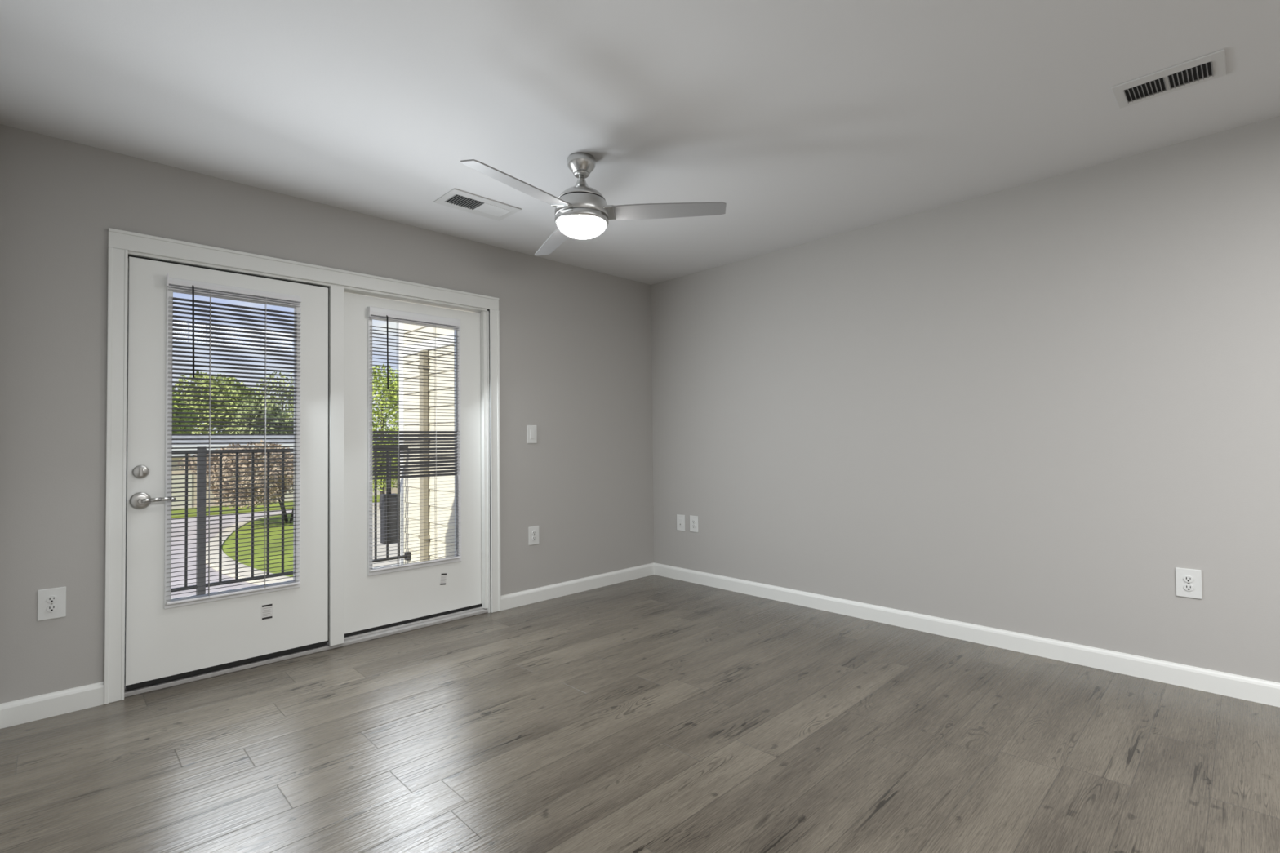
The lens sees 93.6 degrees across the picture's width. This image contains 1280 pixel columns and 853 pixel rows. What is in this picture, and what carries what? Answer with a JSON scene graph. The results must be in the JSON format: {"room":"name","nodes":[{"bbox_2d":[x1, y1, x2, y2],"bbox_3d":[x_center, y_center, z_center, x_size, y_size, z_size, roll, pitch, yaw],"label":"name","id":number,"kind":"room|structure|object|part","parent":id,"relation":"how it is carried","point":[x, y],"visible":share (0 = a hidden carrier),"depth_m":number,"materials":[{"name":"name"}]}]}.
{"room":"empty living room","nodes":[
{"label":"empty living room","id":0,"kind":"room"},
{"bbox_2d":[171,493,396,518],"bbox_3d":[-25.737,5.274,38.695,70.000,0.100,5.100,1,-2,-44],"label":"lawn","id":1,"kind":"structure","parent":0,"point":[174,512],"depth_m":37.54,"materials":[{"name":"green plant"}]},
{"bbox_2d":[0,124,653,703],"bbox_3d":[-1.356,0.005,3.970,3.952,2.550,0.160,1,-2,-44],"label":"wall","id":2,"kind":"structure","parent":0,"point":[575,342],"depth_m":3.01,"materials":[{"name":"grey paint"}]},
{"bbox_2d":[0,681,103,728],"bbox_3d":[-2.567,1.213,2.618,0.349,0.100,0.014,1,-2,-44],"label":"baseboard","id":3,"kind":"structure","parent":2,"relation":"attached to","point":[29,709],"depth_m":2.62,"materials":[{"name":"white paint"}]},
{"bbox_2d":[37,586,66,621],"bbox_3d":[-2.572,0.775,2.630,0.090,0.133,0.011,1,-2,-44],"label":"wall outlet","id":4,"kind":"object","parent":2,"relation":"attached to","point":[51,602],"visible":1,"depth_m":2.63,"materials":[{"name":"white plastic"}]},
{"bbox_2d":[46,604,57,612],"bbox_3d":[-2.570,0.794,2.627,0.034,0.032,0.004,1,-2,-44],"label":"receptacle","id":5,"kind":"object","parent":4,"relation":"attached to","point":[50,608],"depth_m":2.63,"materials":[{"name":"white plastic"}]},
{"bbox_2d":[46,595,57,603],"bbox_3d":[-2.570,0.756,2.628,0.034,0.032,0.004,1,-2,-44],"label":"receptacle","id":6,"kind":"object","parent":4,"relation":"attached to","point":[50,599],"depth_m":2.63,"materials":[{"name":"white plastic"}]},
{"bbox_2d":[124,256,328,690],"bbox_3d":[-2.088,0.217,3.124,0.875,2.038,0.110,1,-2,-44],"label":"door","id":7,"kind":"structure","parent":2,"relation":"in","point":[164,642],"depth_m":3.00,"materials":[{"name":"white paint"}]},
{"bbox_3d":[-2.367,0.352,2.850,0.080,0.080,0.015,1,-2,-44],"label":"handle","id":8,"kind":"part","parent":7,"relation":"part of","materials":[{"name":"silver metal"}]},
{"bbox_3d":[-2.304,0.351,2.868,0.139,0.025,0.054,1,-2,-44],"label":"lever","id":9,"kind":"part","parent":7,"relation":"part of","materials":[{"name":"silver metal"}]},
{"bbox_3d":[-2.099,0.078,3.133,0.593,1.614,0.024,1,-2,-44],"label":"lite frame","id":10,"kind":"part","parent":7,"relation":"part of","materials":[{"name":"white plastic"}]},
{"bbox_2d":[165,273,302,604],"bbox_3d":[-2.078,0.060,3.108,0.589,1.600,0.044,1,-2,-44],"label":"mini blind","id":11,"kind":"object","parent":7,"relation":"attached to","point":[193,286],"visible":1,"depth_m":3.09,"materials":[{"name":"white plastic"}]},
{"bbox_3d":[-2.167,0.082,3.027,0.002,1.544,0.029,1,-2,-44],"label":"ladder cord","id":12,"kind":"part","parent":11,"relation":"part of","materials":[{"name":"white fabric"}]},
{"bbox_3d":[-2.072,0.854,3.095,0.579,0.012,0.024,1,-2,-44],"label":"rail","id":13,"kind":"part","parent":11,"relation":"part of","materials":[{"name":"white plastic"}]},
{"bbox_3d":[-1.993,0.084,3.198,0.002,1.544,0.029,1,-2,-44],"label":"ladder cord","id":14,"kind":"part","parent":11,"relation":"part of","materials":[{"name":"white fabric"}]},
{"bbox_2d":[261,603,273,620],"bbox_3d":[-1.990,0.989,3.209,0.056,0.082,0.002,1,-2,-44],"label":"sticker","id":15,"kind":"object","parent":7,"relation":"attached to","point":[267,610],"visible":1,"depth_m":3.21,"materials":[{"name":"white paper"}]},
{"bbox_3d":[-2.114,0.094,3.148,0.545,1.520,0.006,1,-2,-44],"label":"glass pane","id":16,"kind":"part","parent":7,"relation":"part of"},
{"bbox_2d":[103,227,501,704],"bbox_3d":[-1.773,0.183,3.539,2.058,2.184,0.181,1,-2,-44],"label":"door frame","id":17,"kind":"structure","parent":2,"relation":"attached to","point":[122,244],"depth_m":3.43,"materials":[{"name":"white paint"}]},
{"bbox_3d":[-2.428,0.217,2.786,0.070,2.096,0.025,1,-2,-44],"label":"casing leg","id":18,"kind":"part","parent":17,"relation":"part of","materials":[{"name":"white paint"}]},
{"bbox_3d":[-1.010,0.233,4.178,0.072,2.096,0.025,1,-2,-44],"label":"casing leg","id":19,"kind":"part","parent":17,"relation":"part of","materials":[{"name":"white paint"}]},
{"bbox_2d":[344,293,481,637],"bbox_3d":[-1.439,0.227,3.878,0.936,2.038,0.056,1,-2,-44],"label":"door","id":20,"kind":"structure","parent":2,"relation":"in","point":[378,600],"depth_m":3.76,"materials":[{"name":"white paint"}]},
{"bbox_2d":[367,306,461,572],"bbox_3d":[-1.420,0.076,3.833,0.596,1.600,0.044,1,-2,-44],"label":"mini blind","id":21,"kind":"object","parent":20,"relation":"attached to","point":[413,442],"visible":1,"depth_m":3.81,"materials":[{"name":"white plastic"}]},
{"bbox_3d":[-1.510,0.097,3.751,0.002,1.544,0.029,1,-2,-44],"label":"ladder cord","id":22,"kind":"part","parent":21,"relation":"part of","materials":[{"name":"white fabric"}]},
{"bbox_3d":[-1.414,0.870,3.820,0.586,0.012,0.024,1,-2,-44],"label":"rail","id":23,"kind":"part","parent":21,"relation":"part of","materials":[{"name":"white plastic"}]},
{"bbox_3d":[-1.334,0.099,3.924,0.002,1.544,0.029,1,-2,-44],"label":"ladder cord","id":24,"kind":"part","parent":21,"relation":"part of","materials":[{"name":"white fabric"}]},
{"bbox_3d":[-1.435,0.087,3.864,0.612,1.638,0.024,1,-2,-44],"label":"lite frame","id":25,"kind":"part","parent":20,"relation":"part of","materials":[{"name":"white plastic"}]},
{"bbox_2d":[439,573,447,585],"bbox_3d":[-1.297,1.008,3.968,0.055,0.085,0.002,1,-2,-44],"label":"sticker","id":26,"kind":"object","parent":20,"relation":"attached to","point":[443,576],"visible":1,"depth_m":3.97,"materials":[{"name":"white paper"}]},
{"bbox_3d":[-1.450,0.103,3.878,0.564,1.544,0.006,1,-2,-44],"label":"glass pane","id":27,"kind":"part","parent":20,"relation":"part of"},
{"bbox_2d":[526,425,537,443],"bbox_3d":[-0.791,0.058,4.404,0.084,0.133,0.010,1,-2,-44],"label":"light switch","id":28,"kind":"object","parent":2,"relation":"attached to","point":[531,431],"visible":1,"depth_m":4.40,"materials":[{"name":"white plastic"}]},
{"bbox_2d":[528,525,538,545],"bbox_3d":[-0.775,0.798,4.395,0.090,0.133,0.011,1,-2,-44],"label":"wall outlet","id":29,"kind":"object","parent":2,"relation":"attached to","point":[533,531],"visible":1,"depth_m":4.39,"materials":[{"name":"white plastic"}]},
{"bbox_2d":[500,562,653,610],"bbox_3d":[-0.423,1.237,4.723,1.545,0.100,0.014,1,-2,-44],"label":"baseboard","id":30,"kind":"structure","parent":2,"relation":"attached to","point":[513,600],"depth_m":4.62,"materials":[{"name":"white paint"}]},
{"bbox_2d":[0,574,1279,852],"bbox_3d":[1.395,1.218,1.153,4.152,0.060,7.745,1,-2,-44],"label":"floor","id":31,"kind":"structure","parent":0,"point":[654,713],"depth_m":2.27,"materials":[{"name":"grey wood"}]},
{"bbox_2d":[124,606,487,697],"bbox_3d":[-1.792,1.258,3.536,1.906,0.034,0.188,1,-2,-44],"label":"threshold","id":32,"kind":"object","parent":31,"relation":"on","point":[375,634],"visible":0.37,"depth_m":3.40,"materials":[{"name":"silver metal"}]},
{"bbox_2d":[0,0,1279,284],"bbox_3d":[1.327,-1.410,1.254,4.152,0.100,7.860,1,-2,-44],"label":"ceiling","id":33,"kind":"structure","parent":0,"point":[811,120],"depth_m":2.41,"materials":[{"name":"white paint"}]},
{"bbox_2d":[433,188,521,221],"bbox_3d":[-0.939,-1.280,3.491,0.428,0.011,0.248,1,-2,-44],"label":"ceiling vent","id":34,"kind":"object","parent":33,"relation":"in","point":[455,198],"visible":1,"depth_m":3.47,"materials":[{"name":"white metal"}]},
{"bbox_2d":[460,152,726,255],"bbox_3d":[-0.399,-1.113,2.899,1.175,0.384,1.220,1,-2,-44],"label":"ceiling fan","id":35,"kind":"object","parent":33,"relation":"hanging from","point":[582,211],"visible":1,"depth_m":2.86,"materials":[{"name":"silver metal"}]},
{"bbox_3d":[-0.525,-1.038,2.577,0.119,0.031,0.540,-2,-2,35],"label":"blade","id":36,"kind":"part","parent":35,"relation":"part of","materials":[{"name":"silver metal"}]},
{"bbox_3d":[-0.465,-1.022,3.311,0.119,0.031,0.540,0,-1,-25],"label":"blade","id":37,"kind":"part","parent":35,"relation":"part of","materials":[{"name":"silver metal"}]},
{"bbox_3d":[-0.282,-0.956,2.925,0.241,0.068,0.241,1,-2,-44],"label":"lamp shade","id":38,"kind":"part","parent":35,"relation":"part of","materials":[{"name":"white glass"}]},
{"bbox_3d":[0.140,-1.038,2.891,0.540,0.031,0.119,-1,-1,5],"label":"blade","id":39,"kind":"part","parent":35,"relation":"part of","materials":[{"name":"silver metal"}]},
{"bbox_2d":[1111,48,1226,108],"bbox_3d":[2.047,-1.338,2.332,0.212,0.011,0.322,1,-2,-44],"label":"ceiling vent","id":40,"kind":"object","parent":33,"relation":"in","point":[1212,65],"visible":1,"depth_m":2.32,"materials":[{"name":"white metal"}]},
{"bbox_2d":[650,115,1279,683],"bbox_3d":[2.752,-0.068,2.679,0.100,2.550,7.760,1,-2,-44],"label":"wall","id":41,"kind":"structure","parent":0,"point":[1024,408],"depth_m":3.29,"materials":[{"name":"grey paint"}]},
{"bbox_2d":[676,514,684,531],"bbox_3d":[0.340,0.808,5.043,0.014,0.133,0.090,1,-2,-44],"label":"cable plate","id":42,"kind":"object","parent":41,"relation":"attached to","point":[680,518],"visible":1,"depth_m":5.04,"materials":[{"name":"white plastic"}]},
{"bbox_2d":[689,515,698,532],"bbox_3d":[0.443,0.801,4.941,0.011,0.133,0.090,1,-2,-44],"label":"wall outlet","id":43,"kind":"object","parent":41,"relation":"attached to","point":[694,521],"visible":1,"depth_m":4.94,"materials":[{"name":"white plastic"}]},
{"bbox_2d":[653,562,1279,707],"bbox_3d":[2.780,1.154,2.554,0.014,0.100,7.600,1,-2,-44],"label":"baseboard","id":44,"kind":"structure","parent":41,"relation":"attached to","point":[1250,689],"depth_m":3.28,"materials":[{"name":"white paint"}]},
{"bbox_2d":[1175,567,1202,599],"bbox_3d":[2.550,0.729,2.796,0.011,0.133,0.090,1,-2,-44],"label":"wall outlet","id":45,"kind":"object","parent":41,"relation":"attached to","point":[1188,581],"visible":1,"depth_m":2.79,"materials":[{"name":"white plastic"}]},
{"bbox_2d":[1183,584,1193,591],"bbox_3d":[2.548,0.749,2.793,0.004,0.032,0.034,1,-2,-44],"label":"receptacle","id":46,"kind":"object","parent":45,"relation":"attached to","point":[1186,587],"depth_m":2.79,"materials":[{"name":"white plastic"}]},
{"bbox_2d":[1183,575,1193,582],"bbox_3d":[2.548,0.710,2.794,0.004,0.032,0.034,1,-2,-44],"label":"receptacle","id":47,"kind":"object","parent":45,"relation":"attached to","point":[1187,579],"depth_m":2.79,"materials":[{"name":"white plastic"}]},
{"label":"outside","id":48,"kind":"structure","parent":0,"visible":0},
{"bbox_2d":[170,502,379,598],"bbox_3d":[-35.619,5.916,55.888,140.000,0.200,117.500,1,-2,-44],"label":"driveway","id":49,"kind":"structure","parent":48,"point":[194,545],"depth_m":22.87,"materials":[{"name":"concrete"}]},
{"bbox_2d":[172,387,199,434],"bbox_3d":[-39.326,0.760,48.593,6.571,9.900,6.998,1,-2,-44],"label":"broadleaf tree","id":50,"kind":"object","parent":49,"relation":"on","point":[173,393],"visible":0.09,"depth_m":49.20,"materials":[{"name":"green plant"}]},
{"bbox_2d":[173,371,264,434],"bbox_3d":[-41.401,0.207,60.061,8.628,11.567,7.624,-1,-1,-3],"label":"broadleaf tree","id":51,"kind":"object","parent":49,"relation":"on","point":[195,376],"visible":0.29,"depth_m":57.95,"materials":[{"name":"green plant"}]},
{"bbox_2d":[229,395,293,434],"bbox_3d":[-33.824,1.525,53.876,5.933,8.491,6.035,1,-2,-44],"label":"broadleaf tree","id":52,"kind":"object","parent":49,"relation":"on","point":[253,400],"visible":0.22,"depth_m":52.30,"materials":[{"name":"green plant"}]},
{"bbox_2d":[252,371,293,428],"bbox_3d":[-42.640,-0.280,72.318,9.044,13.119,9.333,1,-2,-44],"label":"broadleaf tree","id":53,"kind":"object","parent":49,"relation":"on","point":[273,376],"visible":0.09,"depth_m":71.57,"materials":[{"name":"green plant"}]},
{"bbox_2d":[171,435,396,509],"bbox_3d":[-27.064,3.079,47.208,60.800,4.900,8.800,1,-2,-44],"label":"building","id":54,"kind":"structure","parent":49,"relation":"on","point":[180,472],"depth_m":40.09,"materials":[{"name":"beige paint"}]},
{"bbox_3d":[-30.302,4.215,38.360,2.800,2.300,0.070,1,-2,-44],"label":"garage door","id":55,"kind":"part","parent":54,"relation":"part of","materials":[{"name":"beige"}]},
{"bbox_3d":[-24.522,4.281,44.035,2.800,2.300,0.070,1,-2,-44],"label":"garage door","id":56,"kind":"part","parent":54,"relation":"part of","materials":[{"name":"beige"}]},
{"bbox_3d":[-21.668,4.313,46.838,2.800,2.300,0.070,1,-2,-44],"label":"garage door","id":57,"kind":"part","parent":54,"relation":"part of","materials":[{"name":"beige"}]},
{"bbox_2d":[205,504,379,585],"bbox_3d":[-10.021,5.068,38.345,22.149,0.160,45.203,-1,-1,5],"label":"curb","id":58,"kind":"object","parent":49,"relation":"on","point":[214,556],"visible":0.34,"depth_m":20.31,"materials":[{"name":"concrete"}]},
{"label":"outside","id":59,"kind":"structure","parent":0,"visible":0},
{"bbox_2d":[222,514,293,577],"bbox_3d":[-16.088,4.900,27.123,4.407,0.120,20.645,0,-1,-27],"label":"lawn","id":60,"kind":"structure","parent":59,"point":[257,539],"depth_m":24.00,"materials":[{"name":"green plant"}]},
{"bbox_2d":[177,439,293,523],"bbox_3d":[-19.663,2.788,29.970,5.999,4.296,5.455,-1,-1,18],"label":"crape myrtle","id":61,"kind":"object","parent":60,"relation":"on","point":[261,441],"visible":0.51,"depth_m":28.91,"materials":[{"name":"green plant"}]},
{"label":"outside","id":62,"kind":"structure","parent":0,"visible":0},
{"bbox_2d":[170,564,399,599],"bbox_3d":[-4.031,1.368,2.825,6.650,0.150,2.020,1,-2,-44],"label":"floor","id":63,"kind":"structure","parent":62,"point":[395,564],"depth_m":5.07,"materials":[{"name":"grey concrete"}]},
{"bbox_2d":[170,446,410,595],"bbox_3d":[-3.892,0.736,4.147,4.690,1.170,0.100,1,-2,-44],"label":"balcony railing","id":64,"kind":"object","parent":63,"relation":"on","point":[202,544],"visible":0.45,"depth_m":4.79,"materials":[{"name":"black metal"}]},
{"bbox_3d":[-3.387,0.742,4.642,0.100,1.170,0.100,1,-2,-44],"label":"post","id":65,"kind":"part","parent":64,"relation":"part of","materials":[{"name":"grey metal"}]},
{"bbox_3d":[-3.893,1.224,4.129,4.670,0.025,0.026,1,-2,-44],"label":"rail","id":66,"kind":"part","parent":64,"relation":"part of","materials":[{"name":"black metal"}]},
{"bbox_3d":[-3.905,0.191,4.152,4.670,0.030,0.040,1,-2,-44],"label":"rail","id":67,"kind":"part","parent":64,"relation":"part of","materials":[{"name":"black metal"}]},
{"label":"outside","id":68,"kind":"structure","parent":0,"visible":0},
{"bbox_2d":[372,505,399,567],"bbox_3d":[-0.357,4.936,36.224,37.250,0.120,29.000,1,-2,-44],"label":"walkway","id":69,"kind":"structure","parent":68,"point":[380,547],"depth_m":23.15,"materials":[{"name":"concrete"}]},
{"bbox_2d":[372,364,397,508],"bbox_3d":[-15.837,0.549,37.185,5.640,8.977,4.477,0,-1,-10],"label":"broadleaf tree","id":70,"kind":"object","parent":69,"relation":"on","point":[382,485],"visible":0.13,"depth_m":36.45,"materials":[{"name":"green plant"}]},
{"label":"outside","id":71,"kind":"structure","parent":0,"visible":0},
{"bbox_2d":[404,323,454,564],"bbox_3d":[-1.499,0.813,5.345,0.416,7.000,2.040,1,-2,-44],"label":"wall","id":72,"kind":"structure","parent":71,"point":[450,480],"depth_m":5.46,"materials":[{"name":"beige"}]},
{"bbox_2d":[380,457,396,544],"bbox_3d":[-2.466,0.726,5.921,0.140,0.840,0.108,1,-2,-44],"label":"utility box","id":73,"kind":"object","parent":72,"relation":"attached to","point":[391,504],"visible":0.56,"depth_m":5.88,"materials":[{"name":"grey"}]},
{"bbox_3d":[-2.429,0.905,5.882,0.120,0.400,0.010,1,-2,-44],"label":"box door","id":74,"kind":"part","parent":73,"relation":"part of","materials":[{"name":"grey metal"}]},
{"bbox_2d":[417,350,430,561],"bbox_3d":[-1.973,0.316,5.498,0.066,2.030,0.110,1,-2,-44],"label":"downspout","id":75,"kind":"object","parent":72,"relation":"attached to","point":[424,487],"visible":0.56,"depth_m":5.47,"materials":[{"name":"beige"}]},
{"bbox_2d":[399,323,453,564],"bbox_3d":[-1.629,0.812,5.256,0.125,7.000,2.015,1,-2,-44],"label":"trim","id":76,"kind":"structure","parent":72,"relation":"attached to","point":[401,325],"depth_m":5.89,"materials":[{"name":"white"}]}
]}

